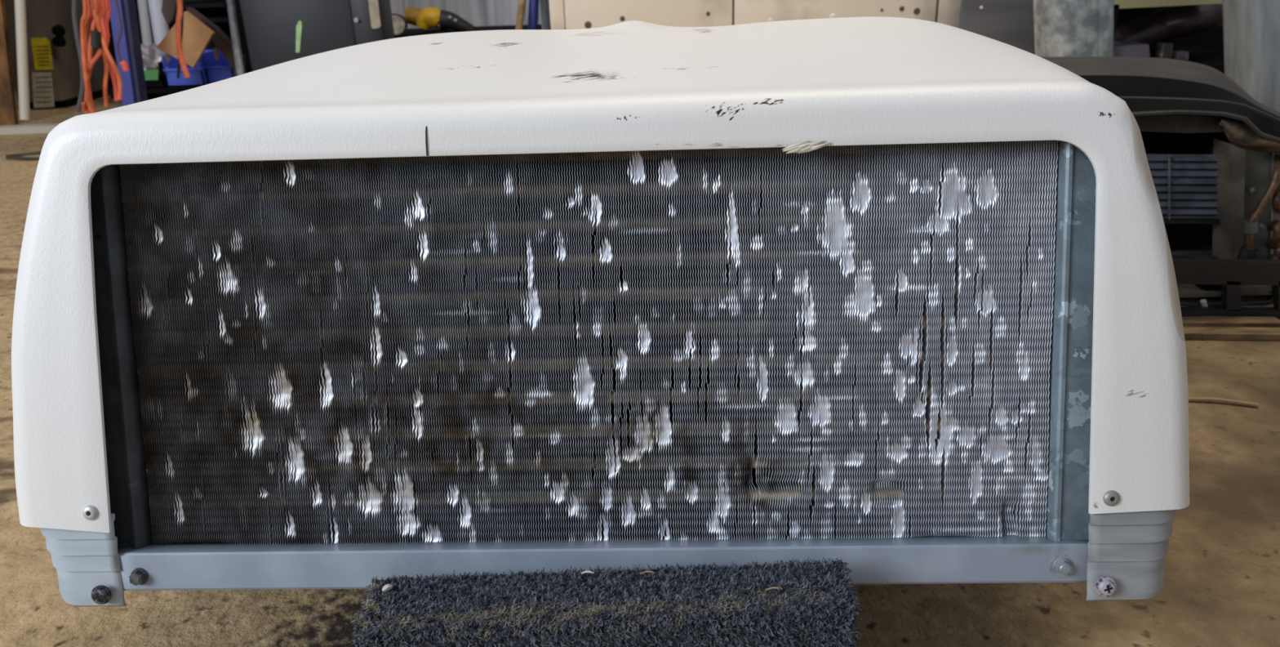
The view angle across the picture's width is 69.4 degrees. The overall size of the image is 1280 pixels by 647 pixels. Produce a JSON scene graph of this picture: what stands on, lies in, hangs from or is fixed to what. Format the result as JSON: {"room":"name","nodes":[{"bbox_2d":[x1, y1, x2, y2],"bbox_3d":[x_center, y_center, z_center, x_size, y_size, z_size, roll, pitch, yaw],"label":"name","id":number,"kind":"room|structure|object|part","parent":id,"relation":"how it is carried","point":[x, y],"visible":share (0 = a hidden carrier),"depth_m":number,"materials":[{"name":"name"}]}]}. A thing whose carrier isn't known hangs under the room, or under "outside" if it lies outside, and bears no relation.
{"room":"repair workshop","nodes":[
{"label":"repair workshop","id":0,"kind":"room"},
{"bbox_2d":[100,0,122,101],"bbox_3d":[-1.583,-1.037,2.670,0.045,0.774,0.074,-8,23,-15],"label":"extension cord","id":1,"kind":"object","parent":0,"point":[104,20],"visible":0.67,"depth_m":2.74,"materials":[{"name":"red rubber"}]},
{"bbox_2d":[390,0,550,28],"bbox_3d":[-0.019,-2.928,4.833,12.150,2.800,0.030,-2,22,0],"label":"wall","id":2,"kind":"structure","parent":0,"point":[477,12],"depth_m":5.30,"materials":[{"name":"white metal"}]},
{"bbox_2d":[0,91,1279,646],"bbox_3d":[0.003,0.090,1.336,14.000,0.100,10.400,-2,22,0],"label":"floor","id":3,"kind":"structure","parent":0,"point":[1221,586],"depth_m":0.84,"materials":[{"name":"concrete"}]},
{"bbox_2d":[0,0,18,124],"bbox_3d":[-2.597,-1.304,3.075,1.124,1.300,0.020,-2,22,0],"label":"sheet","id":4,"kind":"object","parent":3,"relation":"on","point":[8,111],"visible":1,"depth_m":3.26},
{"bbox_2d":[14,0,30,119],"bbox_3d":[-2.097,-1.166,3.123,0.032,0.918,0.263,7,24,21],"label":"pipe","id":5,"kind":"object","parent":3,"relation":"on","point":[20,5],"visible":1,"depth_m":3.15,"materials":[{"name":"beige"}]},
{"bbox_2d":[4,151,41,159],"bbox_3d":[-1.797,-0.501,2.759,0.180,0.016,0.100,-2,22,0],"label":"cable loop","id":6,"kind":"object","parent":3,"relation":"on","point":[15,156],"visible":0.56,"depth_m":2.72,"materials":[{"name":"grey"}]},
{"bbox_2d":[0,123,58,134],"bbox_3d":[-2.138,-0.661,3.158,0.317,0.022,0.050,-3,23,-2],"label":"batten","id":7,"kind":"object","parent":3,"relation":"on","point":[31,128],"visible":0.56,"depth_m":3.14,"materials":[{"name":"beige wood"}]},
{"bbox_2d":[4,0,108,108],"bbox_3d":[-2.330,-1.533,3.606,0.257,1.300,0.520,-2,22,0],"label":"cabinet","id":8,"kind":"object","parent":3,"relation":"on","point":[53,60],"visible":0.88,"depth_m":3.60,"materials":[{"name":"black"}]},
{"bbox_2d":[110,0,147,106],"bbox_3d":[-1.661,-0.870,3.007,0.104,0.494,0.062,-2,22,0],"label":"post","id":9,"kind":"object","parent":3,"relation":"on","point":[133,80],"visible":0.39,"depth_m":2.99,"materials":[{"name":"blue metal"}]},
{"bbox_2d":[71,0,84,111],"bbox_3d":[-1.749,-0.846,2.873,0.102,0.373,0.014,-2,22,0],"label":"cable","id":10,"kind":"object","parent":9,"relation":"hanging from","point":[74,16],"visible":0.81,"depth_m":2.87,"materials":[{"name":"orange plastic"}]},
{"bbox_2d":[80,0,122,113],"bbox_3d":[-1.584,-0.986,2.573,0.154,0.804,0.080,-2,22,0],"label":"extension cord","id":11,"kind":"object","parent":9,"relation":"hanging from","point":[92,14],"visible":0.99,"depth_m":2.64,"materials":[{"name":"orange rubber"}]},
{"bbox_2d":[115,0,122,62],"bbox_3d":[-1.635,-0.920,2.899,0.039,0.213,0.007,-2,22,0],"label":"wire","id":12,"kind":"object","parent":9,"relation":"attached to","point":[116,1],"visible":0.92,"depth_m":2.90,"materials":[{"name":"grey"}]},
{"bbox_2d":[119,59,129,71],"bbox_3d":[-1.623,-0.812,2.911,0.026,0.033,0.020,-2,22,0],"label":"plug","id":13,"kind":"object","parent":12,"relation":"attached to","point":[125,67],"visible":1,"depth_m":2.91,"materials":[{"name":"red"}]},
{"bbox_2d":[95,0,252,99],"bbox_3d":[-1.868,-1.536,3.317,0.713,1.500,0.610,-2,22,0],"label":"rack","id":14,"kind":"object","parent":3,"relation":"on","point":[215,11],"visible":0.23,"depth_m":3.54,"materials":[{"name":"black"}]},
{"bbox_2d":[137,0,153,46],"bbox_3d":[-1.806,-1.327,3.323,0.118,0.774,0.036,-2,22,0],"label":"pvc pipe","id":15,"kind":"object","parent":14,"relation":"on","point":[143,5],"visible":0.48,"depth_m":3.40,"materials":[{"name":"grey plastic"}]},
{"bbox_2d":[106,85,199,94],"bbox_3d":[-1.723,-0.881,3.422,0.364,0.014,0.300,-2,23,0],"label":"shelf","id":16,"kind":"object","parent":14,"relation":"attached to","point":[167,89],"depth_m":3.28,"materials":[{"name":"black"}]},
{"bbox_2d":[145,61,167,88],"bbox_3d":[-1.768,-0.915,3.372,0.136,0.087,0.186,-2,22,0],"label":"storage bin","id":17,"kind":"object","parent":14,"relation":"on","point":[162,82],"visible":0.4,"depth_m":3.30,"materials":[{"name":"black plastic"}]},
{"bbox_2d":[144,69,158,79],"bbox_3d":[-1.747,-0.881,3.281,0.086,0.036,0.003,-2,22,0],"label":"label","id":18,"kind":"object","parent":17,"relation":"attached to","point":[149,74],"visible":0.64,"depth_m":3.28,"materials":[{"name":"green paper"}]},
{"bbox_2d":[141,42,170,74],"bbox_3d":[-1.757,-0.937,3.323,0.138,0.134,0.120,-2,22,0],"label":"plastic bag","id":19,"kind":"object","parent":17,"relation":"in","point":[151,55],"visible":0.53,"depth_m":3.29,"materials":[{"name":"plastic"}]},
{"bbox_2d":[147,0,168,44],"bbox_3d":[-1.763,-1.327,3.324,0.108,0.776,0.056,-2,22,0],"label":"pvc pipe","id":20,"kind":"object","parent":14,"relation":"on","point":[160,28],"visible":0.48,"depth_m":3.39,"materials":[{"name":"grey plastic"}]},
{"bbox_2d":[161,0,177,24],"bbox_3d":[-1.617,-1.089,3.202,0.070,0.102,0.030,-2,22,0],"label":"brown offcut","id":21,"kind":"object","parent":14,"relation":"on","point":[169,7],"visible":0.83,"depth_m":3.19,"materials":[{"name":"brown"}]},
{"bbox_2d":[175,0,190,78],"bbox_3d":[-1.427,-1.080,2.781,0.079,0.668,0.018,-2,22,0],"label":"hanging cord","id":22,"kind":"object","parent":14,"relation":"hanging from","point":[181,63],"visible":1,"depth_m":2.86,"materials":[{"name":"orange rubber"}]},
{"bbox_2d":[156,10,214,66],"bbox_3d":[-1.529,-0.955,3.113,0.198,0.181,0.020,-2,22,0],"label":"cardboard sheet","id":23,"kind":"object","parent":14,"relation":"on","point":[197,35],"visible":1,"depth_m":3.10,"materials":[{"name":"brown cardboard"}]},
{"bbox_2d":[161,49,213,86],"bbox_3d":[-1.635,-0.936,3.387,0.140,0.106,0.186,-2,22,0],"label":"storage bin","id":24,"kind":"object","parent":14,"relation":"on","point":[198,77],"visible":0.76,"depth_m":3.32,"materials":[{"name":"blue plastic"}]},
{"bbox_2d":[202,49,242,84],"bbox_3d":[-1.519,-0.941,3.386,0.103,0.109,0.126,-2,22,0],"label":"storage bin","id":25,"kind":"object","parent":14,"relation":"on","point":[216,70],"visible":0.63,"depth_m":3.34,"materials":[{"name":"blue plastic"}]},
{"bbox_2d":[185,6,246,76],"bbox_3d":[-1.458,-0.794,3.283,0.163,0.628,0.030,-2,22,0],"label":"board","id":26,"kind":"object","parent":3,"relation":"on","point":[224,43],"visible":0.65,"depth_m":3.19,"materials":[{"name":"brown"}]},
{"bbox_2d":[213,46,219,59],"bbox_3d":[-1.479,-0.945,3.231,0.015,0.046,0.010,-2,22,0],"label":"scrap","id":27,"kind":"object","parent":26,"relation":"hanging from","point":[215,49],"visible":1,"depth_m":3.23,"materials":[{"name":"brown"}]},
{"bbox_2d":[226,0,244,75],"bbox_3d":[-1.375,-1.133,3.089,0.026,0.910,0.409,-8,23,-14],"label":"conduit","id":28,"kind":"object","parent":3,"relation":"on","point":[231,6],"visible":0.49,"depth_m":3.08,"materials":[{"name":"grey metal"}]},
{"bbox_2d":[239,0,395,71],"bbox_3d":[-1.075,-0.948,3.130,0.455,0.510,0.184,-2,22,0],"label":"base cabinet","id":29,"kind":"object","parent":3,"relation":"on","point":[277,32],"visible":0.52,"depth_m":3.04,"materials":[{"name":"black"}]},
{"bbox_3d":[-0.926,-0.991,3.022,0.018,0.018,0.012,-2,23,0],"label":"knob","id":30,"kind":"part","parent":29,"relation":"part of","materials":[{"name":"metal"}]},
{"bbox_3d":[-0.895,-0.955,3.132,0.094,0.510,0.160,-2,23,0],"label":"panel","id":31,"kind":"part","parent":29,"relation":"part of","materials":[{"name":"black"}]},
{"bbox_3d":[-0.866,-1.017,3.018,0.032,0.105,0.008,-2,23,0],"label":"name plate","id":32,"kind":"part","parent":29,"relation":"part of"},
{"bbox_2d":[394,24,551,37],"bbox_3d":[-0.787,-1.255,4.270,0.900,0.187,0.430,-2,22,0],"label":"bench","id":33,"kind":"object","parent":3,"relation":"on","point":[417,31],"visible":0.02,"depth_m":4.26,"materials":[{"name":"black"}]},
{"bbox_2d":[391,13,407,35],"bbox_3d":[-1.064,-1.313,4.056,0.092,0.092,0.074,-2,22,0],"label":"work lamp","id":34,"kind":"object","parent":33,"relation":"on","point":[399,21],"visible":0.63,"depth_m":4.02,"materials":[{"name":"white plastic"}]},
{"bbox_2d":[404,6,475,32],"bbox_3d":[-0.904,-1.345,4.127,0.329,0.129,0.118,5,23,15],"label":"power tool","id":35,"kind":"object","parent":33,"relation":"on","point":[428,19],"visible":0.95,"depth_m":4.09,"materials":[{"name":"yellow plastic"}]},
{"bbox_2d":[515,0,526,29],"bbox_3d":[-0.456,-1.331,3.648,0.028,0.801,0.715,1,23,8],"label":"wooden pole","id":36,"kind":"object","parent":3,"relation":"on","point":[522,3],"visible":0.35,"depth_m":3.59,"materials":[{"name":"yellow wood"}]},
{"bbox_2d":[527,0,538,29],"bbox_3d":[-0.412,-1.390,3.651,0.039,0.898,0.302,6,24,19],"label":"pole","id":37,"kind":"object","parent":3,"relation":"on","point":[533,11],"visible":0.33,"depth_m":3.66,"materials":[{"name":"blue metal"}]},
{"bbox_2d":[539,0,550,29],"bbox_3d":[-0.398,-1.432,3.739,0.035,0.902,0.181,-5,23,-8],"label":"pipe","id":38,"kind":"object","parent":3,"relation":"on","point":[544,11],"visible":0.25,"depth_m":3.77,"materials":[{"name":"grey metal"}]},
{"bbox_2d":[348,555,862,646],"bbox_3d":[-0.020,0.165,0.787,0.316,0.188,0.478,-2,22,0],"label":"block","id":39,"kind":"object","parent":3,"relation":"on","point":[708,605],"visible":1,"depth_m":0.55,"materials":[{"name":"carpet"}]},
{"bbox_2d":[382,583,392,591],"bbox_3d":[-0.158,0.165,0.579,0.007,0.004,0.004,-21,29,-38],"label":"chip","id":40,"kind":"object","parent":39,"relation":"on","point":[388,586],"visible":1,"depth_m":0.58,"materials":[{"name":"grey"}]},
{"bbox_2d":[581,569,594,573],"bbox_3d":[-0.033,0.156,0.581,0.008,0.002,0.002,-2,22,0],"label":"wood sliver","id":41,"kind":"object","parent":39,"relation":"on","point":[587,571],"visible":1,"depth_m":0.58,"materials":[{"name":"grey"}]},
{"bbox_2d":[11,16,1189,606],"bbox_3d":[-0.023,-0.066,0.784,0.792,0.332,0.527,-1,23,2],"label":"air conditioner","id":42,"kind":"object","parent":39,"relation":"on","point":[895,300],"visible":1,"depth_m":0.60,"materials":[{"name":"white plastic"}]},
{"bbox_3d":[-0.350,0.024,0.632,0.028,0.277,0.118,-1,23,2],"label":"plate","id":43,"kind":"part","parent":42,"relation":"part of","materials":[{"name":"black metal"}]},
{"bbox_3d":[-0.029,0.160,0.625,0.660,0.036,0.039,-1,23,2],"label":"rail","id":44,"kind":"part","parent":42,"relation":"part of","materials":[{"name":"grey metal"}]},
{"bbox_3d":[0.283,0.013,0.605,0.033,0.275,0.110,-1,23,2],"label":"plate","id":45,"kind":"part","parent":42,"relation":"part of","materials":[{"name":"grey metal"}]},
{"bbox_2d":[640,570,654,573],"bbox_3d":[0.005,0.155,0.578,0.009,0.002,0.002,-4,23,-5],"label":"wood sliver","id":46,"kind":"object","parent":39,"relation":"on","point":[645,571],"visible":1,"depth_m":0.58,"materials":[{"name":"beige wood"}]},
{"bbox_2d":[765,586,782,590],"bbox_3d":[0.080,0.159,0.556,0.010,0.002,0.002,-2,22,0],"label":"wood sliver","id":47,"kind":"object","parent":39,"relation":"on","point":[773,587],"visible":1,"depth_m":0.56,"materials":[{"name":"beige wood"}]},
{"bbox_2d":[548,0,960,29],"bbox_3d":[0.407,-1.518,3.488,1.490,1.200,0.604,-2,22,0],"label":"cabinet","id":48,"kind":"object","parent":3,"relation":"on","point":[564,14],"visible":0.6,"depth_m":3.33,"materials":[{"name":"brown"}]},
{"bbox_3d":[-0.308,-1.391,3.236,0.052,1.200,0.030,-2,23,0],"label":"door panel","id":49,"kind":"part","parent":48,"relation":"part of","materials":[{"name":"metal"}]},
{"bbox_3d":[0.022,-1.397,3.226,0.604,1.200,0.030,-2,23,0],"label":"door panel","id":50,"kind":"part","parent":48,"relation":"part of","materials":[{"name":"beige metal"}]},
{"bbox_3d":[0.695,-1.419,3.226,0.729,1.200,0.030,-2,23,0],"label":"door panel","id":51,"kind":"part","parent":48,"relation":"part of","materials":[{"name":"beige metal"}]},
{"bbox_3d":[1.112,-1.436,3.236,0.086,1.200,0.030,-2,23,0],"label":"door panel","id":52,"kind":"part","parent":48,"relation":"part of","materials":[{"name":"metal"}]},
{"bbox_2d":[958,0,1034,53],"bbox_3d":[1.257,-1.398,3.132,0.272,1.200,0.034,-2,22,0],"label":"cabinet","id":53,"kind":"object","parent":3,"relation":"on","point":[1011,22],"visible":0.5,"depth_m":3.26,"materials":[{"name":"grey metal"}]},
{"bbox_2d":[1033,0,1114,56],"bbox_3d":[1.085,-0.842,2.317,0.313,0.837,0.186,-2,22,0],"label":"duct pipe","id":54,"kind":"object","parent":3,"relation":"on","point":[1062,28],"visible":0.34,"depth_m":2.29,"materials":[{"name":"silver metal"}]},
{"bbox_2d":[1033,0,1224,73],"bbox_3d":[2.029,-1.322,3.019,1.210,1.100,0.540,-2,22,0],"label":"shelf rack","id":55,"kind":"object","parent":3,"relation":"on","point":[1206,47],"visible":0.15,"depth_m":3.32,"materials":[{"name":"black metal"}]},
{"bbox_3d":[2.031,-1.418,3.250,1.200,1.100,0.040,-2,23,0],"label":"panel","id":56,"kind":"part","parent":55,"relation":"part of","materials":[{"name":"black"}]},
{"bbox_2d":[1113,40,1150,57],"bbox_3d":[1.568,-0.898,3.032,0.137,0.043,0.150,-2,22,0],"label":"carton","id":57,"kind":"object","parent":55,"relation":"on","point":[1128,48],"visible":0.43,"depth_m":2.96,"materials":[{"name":"grey"}]},
{"bbox_2d":[1153,41,1173,58],"bbox_3d":[1.695,-0.875,2.994,0.056,0.065,0.056,-2,22,0],"label":"spray can","id":58,"kind":"object","parent":55,"relation":"on","point":[1164,49],"visible":0.66,"depth_m":2.97,"materials":[{"name":"grey metal"}]},
{"bbox_2d":[1114,3,1222,45],"bbox_3d":[1.765,-1.000,3.098,0.408,0.204,0.153,-2,22,0],"label":"flexible hose","id":59,"kind":"object","parent":55,"relation":"on","point":[1184,20],"visible":0.77,"depth_m":3.06,"materials":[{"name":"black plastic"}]},
{"bbox_2d":[1172,50,1189,61],"bbox_3d":[1.748,-0.864,2.999,0.040,0.037,0.040,-2,22,0],"label":"carton","id":60,"kind":"object","parent":55,"relation":"on","point":[1176,55],"visible":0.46,"depth_m":2.98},
{"bbox_2d":[1040,56,1279,319],"bbox_3d":[1.199,-0.241,1.524,1.388,0.367,0.472,-2,22,0],"label":"air conditioner","id":61,"kind":"object","parent":3,"relation":"on","point":[1212,149],"visible":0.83,"depth_m":1.40,"materials":[{"name":"black metal"}]},
{"bbox_3d":[0.960,-0.343,1.639,0.739,0.252,0.177,-2,23,0],"label":"lid crown","id":62,"kind":"part","parent":61,"relation":"part of","materials":[{"name":"plastic"}]},
{"bbox_3d":[0.839,-0.310,1.422,0.673,0.122,0.247,-2,23,0],"label":"lid","id":63,"kind":"part","parent":61,"relation":"part of","materials":[{"name":"plastic"}]},
{"bbox_3d":[0.814,-0.209,1.418,0.184,0.110,0.040,-2,23,0],"label":"grille frame","id":64,"kind":"part","parent":61,"relation":"part of","materials":[{"name":"black plastic"}]},
{"bbox_2d":[1169,245,1271,297],"bbox_3d":[1.268,-0.129,1.598,1.256,0.006,0.380,-2,23,0],"label":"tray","id":65,"kind":"object","parent":61,"relation":"on","point":[1201,291],"depth_m":1.44,"materials":[{"name":"black metal"}]},
{"bbox_3d":[0.827,-0.049,1.352,0.441,0.112,0.015,-2,23,0],"label":"frame","id":66,"kind":"part","parent":61,"relation":"part of","materials":[{"name":"black plastic"}]},
{"bbox_3d":[0.892,-0.184,1.402,0.054,0.186,0.050,-2,23,0],"label":"corner post","id":67,"kind":"part","parent":61,"relation":"part of","materials":[{"name":"grey metal"}]},
{"bbox_3d":[1.010,-0.141,1.419,0.227,0.274,0.004,-2,23,0],"label":"tube plate","id":68,"kind":"part","parent":61,"relation":"part of","materials":[{"name":"grey metal"}]},
{"bbox_2d":[1188,396,1258,407],"bbox_3d":[0.707,0.095,1.131,0.085,0.006,0.009,4,23,14],"label":"twig","id":69,"kind":"object","parent":3,"relation":"on","point":[1190,398],"visible":0.84,"depth_m":1.13,"materials":[{"name":"wood"}]},
{"bbox_2d":[1182,315,1279,327],"bbox_3d":[0.852,-0.002,1.347,0.152,0.009,0.026,1,23,6],"label":"wooden lath","id":70,"kind":"object","parent":3,"relation":"on","point":[1192,321],"visible":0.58,"depth_m":1.34,"materials":[{"name":"brown wood"}]},
{"bbox_2d":[1183,326,1279,340],"bbox_3d":[0.850,0.014,1.310,0.181,0.009,0.026,0,23,6],"label":"wooden lath","id":71,"kind":"object","parent":3,"relation":"on","point":[1190,332],"visible":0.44,"depth_m":1.30,"materials":[{"name":"brown wood"}]},
{"bbox_2d":[1222,0,1279,112],"bbox_3d":[1.324,-0.695,1.948,0.356,0.842,0.168,-2,22,0],"label":"duct pipe","id":72,"kind":"object","parent":3,"relation":"on","point":[1251,28],"visible":0.45,"depth_m":1.95,"materials":[{"name":"silver metal"}]}
]}

